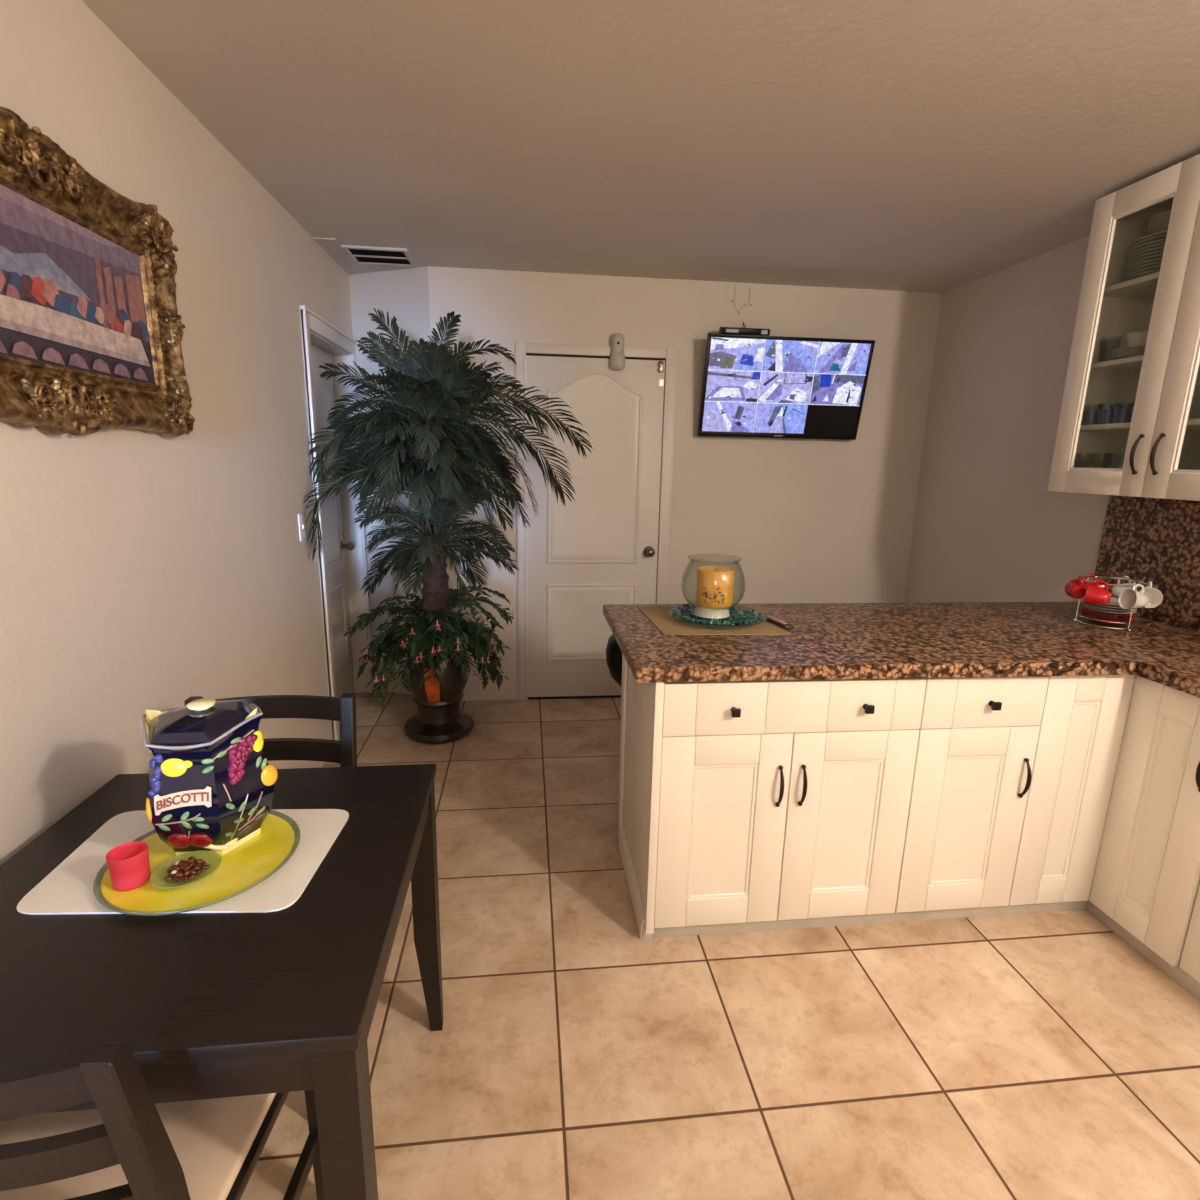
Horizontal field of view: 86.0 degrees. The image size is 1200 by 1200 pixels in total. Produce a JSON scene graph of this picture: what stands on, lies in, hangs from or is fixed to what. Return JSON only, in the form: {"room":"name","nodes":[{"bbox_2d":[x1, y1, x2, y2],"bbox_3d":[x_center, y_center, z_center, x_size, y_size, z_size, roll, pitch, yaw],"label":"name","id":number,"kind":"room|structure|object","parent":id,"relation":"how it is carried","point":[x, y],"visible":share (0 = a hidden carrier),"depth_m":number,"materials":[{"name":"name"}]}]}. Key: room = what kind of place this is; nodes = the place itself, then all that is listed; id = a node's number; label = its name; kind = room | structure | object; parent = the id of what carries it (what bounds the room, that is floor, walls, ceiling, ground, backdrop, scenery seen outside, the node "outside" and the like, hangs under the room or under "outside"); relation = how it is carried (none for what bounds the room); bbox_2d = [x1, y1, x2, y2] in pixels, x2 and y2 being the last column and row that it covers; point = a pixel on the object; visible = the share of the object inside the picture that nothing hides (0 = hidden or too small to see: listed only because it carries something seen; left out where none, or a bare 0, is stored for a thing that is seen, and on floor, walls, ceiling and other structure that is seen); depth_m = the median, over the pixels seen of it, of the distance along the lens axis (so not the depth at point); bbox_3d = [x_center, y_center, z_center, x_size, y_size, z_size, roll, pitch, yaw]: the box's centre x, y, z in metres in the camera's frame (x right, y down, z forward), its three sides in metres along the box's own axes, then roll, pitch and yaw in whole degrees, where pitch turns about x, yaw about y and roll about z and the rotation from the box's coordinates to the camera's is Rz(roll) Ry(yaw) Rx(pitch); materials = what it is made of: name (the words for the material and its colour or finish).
{"room":"dining room","nodes":[
{"label":"dining room","id":0,"kind":"room"},
{"bbox_2d":[0,0,354,1122],"bbox_3d":[-1.247,0.042,0.871,0.300,2.474,6.750,0,13,-7],"label":"wall","id":1,"kind":"structure","parent":0,"point":[140,571],"depth_m":1.74,"materials":[{"name":"paint"}]},
{"bbox_2d":[0,106,194,437],"bbox_3d":[-1.115,-0.638,1.302,0.065,0.593,1.020,0,13,-7],"label":"framed picture","id":2,"kind":"object","parent":1,"relation":"attached to","point":[91,324],"visible":1,"depth_m":1.39,"materials":[{"name":"paint"}]},
{"bbox_2d":[298,513,306,540],"bbox_3d":[-1.319,-0.324,2.853,0.011,0.120,0.076,0,13,-7],"label":"light switch","id":3,"kind":"object","parent":1,"relation":"attached to","point":[301,518],"visible":1,"depth_m":2.85,"materials":[{"name":"white plastic"}]},
{"bbox_2d":[312,237,335,240],"bbox_3d":[-1.299,-1.701,3.030,0.104,0.006,0.015,0,13,-7],"label":"trim","id":4,"kind":"structure","parent":1,"relation":"attached to","point":[316,238],"depth_m":3.03,"materials":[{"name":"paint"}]},
{"bbox_2d":[311,344,354,697],"bbox_3d":[-1.479,-0.331,3.511,0.111,2.030,0.772,0,13,-7],"label":"door","id":5,"kind":"structure","parent":1,"relation":"in","point":[324,389],"depth_m":3.68,"materials":[{"name":"paint"}]},
{"bbox_2d":[299,305,375,740],"bbox_3d":[-1.386,-0.364,3.507,0.026,2.122,0.910,0,13,-7],"label":"trim","id":6,"kind":"structure","parent":1,"relation":"attached to","point":[310,320],"depth_m":3.14,"materials":[{"name":"paint"}]},
{"bbox_2d":[310,330,370,692],"bbox_3d":[-1.450,-0.327,3.515,0.100,2.045,0.775,0,13,-7],"label":"trim","id":7,"kind":"structure","parent":1,"relation":"attached to","point":[354,565],"depth_m":3.91,"materials":[{"name":"paint"}]},
{"bbox_2d":[349,266,432,694],"bbox_3d":[-1.190,-0.624,3.887,0.587,2.474,0.144,6,13,21],"label":"wall","id":8,"kind":"structure","parent":0,"point":[402,293],"depth_m":3.64,"materials":[{"name":"paint"}]},
{"bbox_2d":[82,0,1199,292],"bbox_3d":[0.609,-1.219,0.778,4.000,0.100,6.900,0,13,-7],"label":"ceiling","id":9,"kind":"structure","parent":0,"point":[931,146],"depth_m":1.91,"materials":[{"name":"paint"}]},
{"bbox_2d":[341,245,416,266],"bbox_3d":[-1.116,-1.747,3.270,0.313,0.012,0.280,0,13,-7],"label":"ceiling vent","id":10,"kind":"object","parent":9,"relation":"in","point":[371,255],"visible":1,"depth_m":3.25,"materials":[{"name":"metal"}]},
{"bbox_2d":[428,266,941,700],"bbox_3d":[0.564,-0.602,3.946,3.053,2.474,0.120,0,13,-7],"label":"wall","id":11,"kind":"structure","parent":0,"point":[807,520],"depth_m":3.87,"materials":[{"name":"paint"}]},
{"bbox_2d":[526,355,664,696],"bbox_3d":[-0.037,-0.373,3.822,0.792,2.022,0.084,0,13,-7],"label":"door","id":12,"kind":"structure","parent":11,"relation":"in","point":[594,550],"depth_m":3.83,"materials":[{"name":"paint"}]},
{"bbox_2d":[515,343,677,700],"bbox_3d":[-0.033,-0.403,3.848,0.923,2.105,0.022,0,13,-7],"label":"trim","id":13,"kind":"structure","parent":11,"relation":"attached to","point":[671,355],"depth_m":3.78,"materials":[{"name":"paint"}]},
{"bbox_2d":[609,333,624,370],"bbox_3d":[0.101,-1.394,3.612,0.090,0.197,0.045,0,13,-7],"label":"sensor","id":14,"kind":"object","parent":11,"relation":"attached to","point":[617,357],"visible":1,"depth_m":3.60,"materials":[{"name":"plastic"}]},
{"bbox_2d":[732,285,751,313],"bbox_3d":[0.808,-1.708,3.661,0.122,0.154,0.012,0,13,-7],"label":"loose cable","id":15,"kind":"object","parent":11,"relation":"attached to","point":[735,285],"visible":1,"depth_m":3.66,"materials":[{"name":"plastic"}]},
{"bbox_3d":[1.056,-1.326,3.732,0.240,0.140,0.092,0,13,-7],"label":"wall mount","id":16,"kind":"structure","parent":11,"relation":"attached to","visible":0},
{"bbox_2d":[697,333,874,439],"bbox_3d":[1.058,-1.216,3.709,0.966,0.544,0.170,0,13,-7],"label":"television","id":17,"kind":"object","parent":16,"relation":"attached to","point":[760,386],"visible":1,"depth_m":3.68,"materials":[{"name":"black plastic"}]},
{"bbox_2d":[719,327,769,335],"bbox_3d":[0.801,-1.490,3.565,0.270,0.045,0.077,0,13,-7],"label":"box","id":18,"kind":"object","parent":17,"relation":"on","point":[723,330],"visible":1,"depth_m":3.53,"materials":[{"name":"black plastic"}]},
{"bbox_2d":[240,689,1199,1199],"bbox_3d":[0.559,1.294,1.333,4.000,0.100,6.900,0,13,-7],"label":"floor","id":19,"kind":"structure","parent":0,"point":[574,1055],"depth_m":1.70,"materials":[{"name":"beige tile"}]},
{"bbox_2d":[0,1041,323,1199],"bbox_3d":[-0.732,0.853,0.976,0.446,0.865,0.501,1,12,-2],"label":"dining chair","id":20,"kind":"object","parent":19,"relation":"on","point":[129,1147],"visible":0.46,"depth_m":0.75,"materials":[{"name":"brown wood"}]},
{"bbox_2d":[0,764,443,1199],"bbox_3d":[-0.727,0.852,1.248,0.726,0.750,0.765,0,13,-7],"label":"dining table","id":21,"kind":"object","parent":19,"relation":"on","point":[205,1005],"visible":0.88,"depth_m":0.94,"materials":[{"name":"brown wood"}]},
{"bbox_2d":[17,809,348,914],"bbox_3d":[-0.745,0.476,1.200,0.475,0.003,0.338,0,13,-7],"label":"placemat","id":22,"kind":"object","parent":21,"relation":"on","point":[73,887],"visible":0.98,"depth_m":1.15,"materials":[{"name":"white fabric"}]},
{"bbox_2d":[100,810,294,915],"bbox_3d":[-0.726,0.470,1.180,0.322,0.012,0.322,0,13,-7],"label":"round platter","id":23,"kind":"object","parent":22,"relation":"on","point":[247,864],"visible":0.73,"depth_m":1.13,"materials":[{"name":"yellow ceramic"}]},
{"bbox_2d":[106,841,150,891],"bbox_3d":[-0.806,0.456,1.102,0.058,0.061,0.058,0,13,-7],"label":"cup","id":24,"kind":"object","parent":23,"relation":"on","point":[128,864],"visible":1,"depth_m":1.09,"materials":[{"name":"pink plastic"}]},
{"bbox_2d":[141,698,277,857],"bbox_3d":[-0.741,0.323,1.220,0.202,0.276,0.230,7,14,24],"label":"cookie jar","id":25,"kind":"object","parent":23,"relation":"on","point":[211,780],"visible":1,"depth_m":1.15,"materials":[{"name":"blue ceramic"}]},
{"bbox_3d":[-0.722,0.476,1.124,0.106,0.017,0.106,0,13,-7],"label":"dish","id":26,"kind":"object","parent":23,"relation":"on","visible":0},
{"bbox_2d":[164,876,172,880],"bbox_3d":[-0.738,0.475,1.100,0.013,0.008,0.008,-2,13,-13],"label":"nut","id":27,"kind":"object","parent":26,"relation":"in","point":[167,878],"visible":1,"depth_m":1.10,"materials":[{"name":"brown food"}]},
{"bbox_2d":[175,873,183,876],"bbox_3d":[-0.720,0.471,1.102,0.013,0.008,0.008,-3,13,-18],"label":"nut","id":28,"kind":"object","parent":26,"relation":"in","point":[176,874],"visible":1,"depth_m":1.10,"materials":[{"name":"brown food"}]},
{"bbox_2d":[183,865,190,871],"bbox_3d":[-0.715,0.464,1.114,0.008,0.008,0.013,10,15,36],"label":"nut","id":29,"kind":"object","parent":26,"relation":"in","point":[188,867],"visible":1,"depth_m":1.11,"materials":[{"name":"brown food"}]},
{"bbox_2d":[189,869,195,873],"bbox_3d":[-0.703,0.469,1.110,0.013,0.008,0.008,5,13,16],"label":"nut","id":30,"kind":"object","parent":26,"relation":"in","point":[191,871],"visible":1,"depth_m":1.11,"materials":[{"name":"brown food"}]},
{"bbox_2d":[196,859,203,863],"bbox_3d":[-0.708,0.463,1.138,0.009,0.008,0.013,10,15,35],"label":"nut","id":31,"kind":"object","parent":26,"relation":"in","point":[199,861],"visible":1,"depth_m":1.14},
{"bbox_2d":[201,865,209,869],"bbox_3d":[-0.693,0.469,1.130,0.014,0.007,0.008,-8,15,-35],"label":"nut","id":32,"kind":"object","parent":26,"relation":"in","point":[204,867],"visible":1,"depth_m":1.13,"materials":[{"name":"brown food"}]},
{"bbox_2d":[184,693,356,766],"bbox_3d":[-0.841,0.720,1.565,0.446,0.865,0.501,0,13,-7],"label":"dining chair","id":33,"kind":"object","parent":19,"relation":"on","point":[342,709],"visible":0.14,"depth_m":1.70,"materials":[{"name":"brown wood"}]},
{"bbox_2d":[304,308,592,743],"bbox_3d":[-0.697,-0.300,3.233,1.273,2.143,0.950,3,13,9],"label":"potted palm","id":34,"kind":"object","parent":19,"relation":"on","point":[436,665],"visible":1,"depth_m":3.13,"materials":[{"name":"green plant"}]},
{"bbox_2d":[606,634,621,686],"bbox_3d":[0.255,0.509,2.968,0.472,0.715,0.472,0,13,-7],"label":"bar stool","id":35,"kind":"object","parent":19,"relation":"on","point":[613,651],"visible":0.05,"depth_m":2.81,"materials":[{"name":"black plastic"}]},
{"bbox_2d":[617,653,663,940],"bbox_3d":[0.124,0.594,2.209,0.035,0.871,0.600,0,13,-7],"label":"end panel","id":36,"kind":"object","parent":19,"relation":"on","point":[641,725],"visible":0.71,"depth_m":2.11,"materials":[{"name":"paint"}]},
{"bbox_2d":[654,678,926,927],"bbox_3d":[0.545,0.573,2.236,0.802,0.818,0.612,0,13,-7],"label":"base cabinet","id":37,"kind":"object","parent":19,"relation":"on","point":[779,799],"visible":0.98,"depth_m":1.97,"materials":[{"name":"paint"}]},
{"bbox_2d":[652,900,1199,1000],"bbox_3d":[0.991,1.168,1.596,1.541,0.050,1.128,0,13,-7],"label":"toe kick","id":38,"kind":"object","parent":19,"relation":"on","point":[1175,973],"visible":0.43,"depth_m":2.11,"materials":[{"name":"laminate"}]},
{"bbox_2d":[895,676,1048,912],"bbox_3d":[1.145,0.569,2.305,0.400,0.818,0.612,0,13,-7],"label":"base cabinet","id":39,"kind":"object","parent":19,"relation":"on","point":[978,738],"visible":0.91,"depth_m":2.04,"materials":[{"name":"paint"}]},
{"bbox_2d":[1008,675,1199,965],"bbox_3d":[1.768,0.594,2.250,0.822,0.818,0.870,0,13,-7],"label":"base cabinet","id":40,"kind":"object","parent":19,"relation":"on","point":[1111,821],"visible":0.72,"depth_m":2.03,"materials":[{"name":"paint"}]},
{"bbox_2d":[603,602,1199,697],"bbox_3d":[1.221,0.325,1.402,2.132,0.044,2.706,0,13,-7],"label":"countertop","id":41,"kind":"structure","parent":40,"relation":"on","point":[826,641],"depth_m":2.08,"materials":[{"name":"brown stone"}]},
{"bbox_2d":[638,606,790,634],"bbox_3d":[0.410,0.073,2.359,0.480,0.003,0.424,0,13,-7],"label":"placemat","id":42,"kind":"object","parent":41,"relation":"on","point":[662,618],"visible":0.73,"depth_m":2.27,"materials":[{"name":"beige fabric"}]},
{"bbox_2d":[673,616,760,627],"bbox_3d":[0.427,0.061,2.347,0.355,0.023,0.355,0,13,-7],"label":"glass plate","id":43,"kind":"object","parent":42,"relation":"on","point":[673,616],"visible":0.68,"depth_m":2.23,"materials":[{"name":"glass"}]},
{"bbox_2d":[696,566,734,608],"bbox_3d":[0.412,-0.050,2.308,0.131,0.138,0.132,0,13,-7],"label":"candle","id":44,"kind":"object","parent":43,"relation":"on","point":[715,584],"visible":1,"depth_m":2.26,"materials":[{"name":"wax"}]},
{"bbox_2d":[702,586,724,604],"bbox_3d":[0.398,-0.014,2.257,0.079,0.070,0.014,4,13,13],"label":"print","id":45,"kind":"object","parent":44,"relation":"attached to","point":[711,595],"depth_m":2.25},
{"bbox_2d":[673,603,762,625],"bbox_3d":[0.422,0.054,2.347,0.311,0.034,0.326,0,13,-7],"label":"gravel","id":46,"kind":"object","parent":43,"relation":"on","point":[735,615],"visible":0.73,"depth_m":2.29,"materials":[{"name":"green gravel"}]},
{"bbox_2d":[681,556,744,617],"bbox_3d":[0.405,-0.048,2.310,0.229,0.212,0.229,0,13,-7],"label":"candle holder","id":47,"kind":"object","parent":46,"relation":"on","point":[699,611],"visible":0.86,"depth_m":2.28,"materials":[{"name":"clear glass"}]},
{"bbox_2d":[762,614,793,629],"bbox_3d":[0.635,0.077,2.313,0.034,0.016,0.170,-3,13,-16],"label":"remote control","id":48,"kind":"object","parent":42,"relation":"on","point":[769,618],"visible":0.94,"depth_m":2.28,"materials":[{"name":"black plastic"}]},
{"bbox_2d":[1073,576,1148,631],"bbox_3d":[1.896,0.002,2.389,0.201,0.185,0.203,0,13,-7],"label":"stand","id":49,"kind":"object","parent":41,"relation":"on","point":[1101,577],"visible":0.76,"depth_m":2.36,"materials":[{"name":"silver metal"}]},
{"bbox_2d":[1064,575,1087,598],"bbox_3d":[1.805,-0.048,2.429,0.074,0.092,0.066,7,14,26],"label":"coffee cup","id":50,"kind":"object","parent":49,"relation":"hanging from","point":[1074,588],"visible":0.91,"depth_m":2.41,"materials":[{"name":"red ceramic"}]},
{"bbox_2d":[1085,573,1104,588],"bbox_3d":[1.893,-0.058,2.483,0.066,0.092,0.074,0,12,-3],"label":"coffee cup","id":51,"kind":"object","parent":49,"relation":"hanging from","point":[1089,584],"visible":0.22,"depth_m":2.47,"materials":[{"name":"red ceramic"}]},
{"bbox_2d":[1084,580,1111,604],"bbox_3d":[1.808,-0.025,2.329,0.074,0.092,0.066,-7,15,-32],"label":"coffee cup","id":52,"kind":"object","parent":49,"relation":"hanging from","point":[1096,595],"visible":1,"depth_m":2.32,"materials":[{"name":"red ceramic"}]},
{"bbox_2d":[1081,614,1134,623],"bbox_3d":[1.895,0.073,2.406,0.162,0.009,0.162,0,13,-7],"label":"saucer","id":53,"kind":"object","parent":49,"relation":"on","point":[1081,614],"visible":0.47,"depth_m":2.39,"materials":[{"name":"red ceramic"}]},
{"bbox_2d":[1081,612,1134,621],"bbox_3d":[1.895,0.064,2.403,0.162,0.009,0.162,0,13,-7],"label":"saucer","id":54,"kind":"object","parent":53,"relation":"on","point":[1083,613],"visible":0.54,"depth_m":2.38,"materials":[{"name":"red ceramic"}]},
{"bbox_2d":[1081,609,1135,618],"bbox_3d":[1.895,0.054,2.401,0.162,0.010,0.162,0,13,-7],"label":"saucer","id":55,"kind":"object","parent":54,"relation":"on","point":[1082,610],"visible":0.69,"depth_m":2.38,"materials":[{"name":"red ceramic"}]},
{"bbox_2d":[1082,607,1135,615],"bbox_3d":[1.895,0.045,2.399,0.162,0.009,0.162,0,13,-7],"label":"saucer","id":56,"kind":"object","parent":55,"relation":"on","point":[1084,608],"visible":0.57,"depth_m":2.38,"materials":[{"name":"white ceramic"}]},
{"bbox_2d":[1082,604,1136,613],"bbox_3d":[1.895,0.035,2.397,0.162,0.009,0.162,0,13,-7],"label":"saucer","id":57,"kind":"object","parent":56,"relation":"on","point":[1083,605],"visible":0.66,"depth_m":2.38,"materials":[{"name":"white ceramic"}]},
{"bbox_2d":[1083,602,1136,610],"bbox_3d":[1.896,0.026,2.395,0.162,0.009,0.162,0,13,-7],"label":"saucer","id":58,"kind":"object","parent":57,"relation":"on","point":[1091,605],"visible":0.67,"depth_m":2.38,"materials":[{"name":"white ceramic"}]},
{"bbox_2d":[1083,599,1121,607],"bbox_3d":[1.896,0.016,2.393,0.162,0.010,0.162,0,13,-7],"label":"saucer","id":59,"kind":"object","parent":58,"relation":"on","point":[1106,605],"visible":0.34,"depth_m":2.37,"materials":[{"name":"white ceramic"}]},
{"bbox_2d":[1108,597,1119,605],"bbox_3d":[1.896,0.006,2.391,0.162,0.010,0.162,0,13,-7],"label":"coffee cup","id":60,"kind":"object","parent":59,"relation":"on","point":[1114,601],"visible":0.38,"depth_m":2.41,"materials":[{"name":"white ceramic"}]},
{"bbox_2d":[1112,576,1135,597],"bbox_3d":[1.986,-0.045,2.435,0.074,0.092,0.066,-6,15,-31],"label":"coffee cup","id":61,"kind":"object","parent":49,"relation":"hanging from","point":[1116,590],"visible":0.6,"depth_m":2.43,"materials":[{"name":"white ceramic"}]},
{"bbox_2d":[1118,584,1148,608],"bbox_3d":[1.899,-0.013,2.280,0.066,0.092,0.074,1,12,-1],"label":"coffee cup","id":62,"kind":"object","parent":49,"relation":"hanging from","point":[1126,598],"visible":1,"depth_m":2.29,"materials":[{"name":"white ceramic"}]},
{"bbox_2d":[1139,581,1162,607],"bbox_3d":[1.988,-0.023,2.333,0.074,0.092,0.066,8,14,28],"label":"coffee cup","id":63,"kind":"object","parent":49,"relation":"hanging from","point":[1155,597],"visible":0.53,"depth_m":2.33,"materials":[{"name":"white ceramic"}]},
{"bbox_2d":[1179,884,1199,982],"bbox_3d":[1.999,0.774,1.456,0.546,0.818,0.808,0,13,-7],"label":"base cabinet","id":64,"kind":"object","parent":19,"relation":"on","point":[1190,958],"visible":1,"depth_m":1.86,"materials":[{"name":"paint"}]},
{"bbox_2d":[904,236,1108,602],"bbox_3d":[2.391,0.068,1.082,0.120,2.474,6.334,0,13,-7],"label":"wall","id":65,"kind":"structure","parent":0,"point":[988,527],"depth_m":3.30,"materials":[{"name":"paint"}]},
{"bbox_2d":[1047,154,1199,500],"bbox_3d":[2.013,-0.868,2.105,0.385,1.055,0.804,0,13,-7],"label":"upper cabinet","id":66,"kind":"object","parent":65,"relation":"attached to","point":[1156,454],"visible":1,"depth_m":2.28,"materials":[{"name":"paint"}]},
{"bbox_2d":[1081,410,1096,424],"bbox_3d":[1.892,-0.712,2.477,0.068,0.077,0.068,0,13,-7],"label":"tumbler","id":67,"kind":"object","parent":66,"relation":"on","point":[1089,416],"visible":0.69,"depth_m":2.46,"materials":[{"name":"blue glass"}]},
{"bbox_2d":[1096,404,1119,423],"bbox_3d":[1.900,-0.697,2.409,0.068,0.077,0.068,0,13,-7],"label":"tumbler","id":68,"kind":"object","parent":66,"relation":"on","point":[1104,416],"visible":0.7,"depth_m":2.39,"materials":[{"name":"blue glass"}]},
{"bbox_2d":[1112,407,1130,422],"bbox_3d":[1.908,-0.682,2.341,0.068,0.077,0.068,0,13,-7],"label":"tumbler","id":69,"kind":"object","parent":66,"relation":"on","point":[1120,415],"visible":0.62,"depth_m":2.33,"materials":[{"name":"blue glass"}]},
{"bbox_2d":[1111,353,1143,358],"bbox_3d":[1.943,-0.878,2.333,0.149,0.013,0.149,0,13,-7],"label":"saucer","id":70,"kind":"object","parent":66,"relation":"on","point":[1133,354],"visible":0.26,"depth_m":2.31,"materials":[{"name":"white ceramic"}]},
{"bbox_2d":[1111,350,1144,356],"bbox_3d":[1.943,-0.886,2.331,0.149,0.013,0.149,0,13,-7],"label":"saucer","id":71,"kind":"object","parent":70,"relation":"on","point":[1129,352],"visible":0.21,"depth_m":2.30,"materials":[{"name":"white ceramic"}]},
{"bbox_2d":[1111,348,1144,353],"bbox_3d":[1.944,-0.894,2.329,0.149,0.013,0.149,0,13,-7],"label":"saucer","id":72,"kind":"object","parent":71,"relation":"on","point":[1137,349],"visible":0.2,"depth_m":2.29,"materials":[{"name":"white ceramic"}]},
{"bbox_2d":[1112,346,1144,351],"bbox_3d":[1.944,-0.901,2.328,0.149,0.013,0.149,0,13,-7],"label":"saucer","id":73,"kind":"object","parent":72,"relation":"on","point":[1132,347],"visible":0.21,"depth_m":2.29,"materials":[{"name":"white ceramic"}]},
{"bbox_2d":[1126,331,1147,346],"bbox_3d":[1.944,-0.933,2.321,0.082,0.054,0.082,0,13,-7],"label":"teacup","id":74,"kind":"object","parent":73,"relation":"on","point":[1134,338],"visible":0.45,"depth_m":2.30,"materials":[{"name":"white ceramic"}]},
{"bbox_2d":[1129,401,1133,422],"bbox_3d":[1.916,-0.667,2.274,0.068,0.077,0.068,0,13,-7],"label":"tumbler","id":75,"kind":"object","parent":66,"relation":"on","point":[1132,408],"visible":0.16,"depth_m":2.28,"materials":[{"name":"blue glass"}]},
{"bbox_2d":[1103,271,1159,298],"bbox_3d":[2.045,-1.070,2.064,0.307,0.018,0.760,0,13,-7],"label":"shelf","id":76,"kind":"object","parent":66,"relation":"attached to","point":[1144,287],"depth_m":2.33,"materials":[{"name":"paint"}]},
{"bbox_2d":[1080,419,1199,431],"bbox_3d":[2.035,-0.592,2.170,0.307,0.018,0.760,0,13,-7],"label":"shelf","id":77,"kind":"object","parent":66,"relation":"attached to","point":[1193,425],"depth_m":2.35,"materials":[{"name":"paint"}]},
{"bbox_2d":[1124,269,1159,281],"bbox_3d":[2.008,-1.140,2.280,0.240,0.018,0.240,0,13,-7],"label":"plate","id":78,"kind":"object","parent":66,"relation":"on","point":[1138,275],"visible":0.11,"depth_m":2.26,"materials":[{"name":"white ceramic"}]},
{"bbox_2d":[1125,265,1160,278],"bbox_3d":[2.009,-1.152,2.277,0.240,0.018,0.240,0,13,-7],"label":"plate","id":79,"kind":"object","parent":78,"relation":"on","point":[1158,266],"visible":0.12,"depth_m":2.25,"materials":[{"name":"white ceramic"}]},
{"bbox_2d":[1125,261,1161,274],"bbox_3d":[2.009,-1.164,2.277,0.240,0.018,0.240,0,13,-7],"label":"plate","id":80,"kind":"object","parent":79,"relation":"on","point":[1160,262],"visible":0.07,"depth_m":2.25,"materials":[{"name":"white ceramic"}]},
{"bbox_2d":[1126,257,1161,270],"bbox_3d":[2.009,-1.175,2.271,0.240,0.018,0.240,0,13,-7],"label":"plate","id":81,"kind":"object","parent":80,"relation":"on","point":[1156,259],"visible":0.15,"depth_m":2.25,"materials":[{"name":"white ceramic"}]},
{"bbox_2d":[1126,254,1162,267],"bbox_3d":[2.009,-1.188,2.271,0.240,0.018,0.240,0,13,-7],"label":"plate","id":82,"kind":"object","parent":81,"relation":"on","point":[1158,255],"visible":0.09,"depth_m":2.25,"materials":[{"name":"white ceramic"}]},
{"bbox_2d":[1127,250,1163,263],"bbox_3d":[2.009,-1.199,2.268,0.240,0.018,0.240,0,13,-7],"label":"plate","id":83,"kind":"object","parent":82,"relation":"on","point":[1159,251],"visible":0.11,"depth_m":2.24,"materials":[{"name":"white ceramic"}]},
{"bbox_2d":[1128,246,1164,260],"bbox_3d":[2.010,-1.210,2.264,0.240,0.018,0.240,0,13,-7],"label":"plate","id":84,"kind":"object","parent":83,"relation":"on","point":[1160,247],"visible":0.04,"depth_m":2.24,"materials":[{"name":"white ceramic"}]},
{"bbox_2d":[1128,242,1164,256],"bbox_3d":[2.010,-1.223,2.264,0.240,0.018,0.240,0,13,-7],"label":"plate","id":85,"kind":"object","parent":84,"relation":"on","point":[1162,243],"visible":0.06,"depth_m":2.24,"materials":[{"name":"white ceramic"}]},
{"bbox_2d":[1130,238,1165,252],"bbox_3d":[2.010,-1.234,2.258,0.240,0.018,0.240,0,13,-7],"label":"plate","id":86,"kind":"object","parent":85,"relation":"on","point":[1163,239],"visible":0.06,"depth_m":2.23,"materials":[{"name":"white ceramic"}]},
{"bbox_2d":[1130,234,1166,249],"bbox_3d":[2.010,-1.246,2.258,0.240,0.018,0.240,0,13,-7],"label":"plate","id":87,"kind":"object","parent":86,"relation":"on","point":[1165,235],"visible":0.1,"depth_m":2.23,"materials":[{"name":"white ceramic"}]},
{"bbox_2d":[1131,230,1167,245],"bbox_3d":[2.011,-1.257,2.253,0.240,0.018,0.240,0,13,-7],"label":"plate","id":88,"kind":"object","parent":87,"relation":"on","point":[1161,232],"visible":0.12,"depth_m":2.23,"materials":[{"name":"white ceramic"}]},
{"bbox_2d":[1146,220,1169,233],"bbox_3d":[2.011,-1.286,2.249,0.166,0.044,0.166,0,13,-7],"label":"bowl","id":89,"kind":"object","parent":88,"relation":"on","point":[1162,226],"visible":0.13,"depth_m":2.24,"materials":[{"name":"white ceramic"}]},
{"bbox_2d":[1147,215,1169,226],"bbox_3d":[2.011,-1.301,2.246,0.166,0.044,0.166,0,13,-7],"label":"bowl","id":90,"kind":"object","parent":89,"relation":"on","point":[1165,218],"visible":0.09,"depth_m":2.23,"materials":[{"name":"white ceramic"}]},
{"bbox_2d":[1148,210,1170,221],"bbox_3d":[2.012,-1.317,2.243,0.166,0.044,0.166,0,13,-7],"label":"bowl","id":91,"kind":"object","parent":90,"relation":"on","point":[1166,213],"visible":0.12,"depth_m":2.22,"materials":[{"name":"white ceramic"}]},
{"bbox_2d":[1090,355,1199,371],"bbox_3d":[2.040,-0.811,2.122,0.307,0.018,0.760,0,13,-7],"label":"shelf","id":92,"kind":"object","parent":66,"relation":"attached to","point":[1130,364],"depth_m":2.37,"materials":[{"name":"paint"}]},
{"bbox_2d":[1095,495,1199,631],"bbox_3d":[2.278,0.070,1.443,0.021,0.478,2.658,0,13,-7],"label":"backsplash","id":93,"kind":"structure","parent":65,"relation":"attached to","point":[1144,539],"depth_m":2.47,"materials":[{"name":"brown stone"}]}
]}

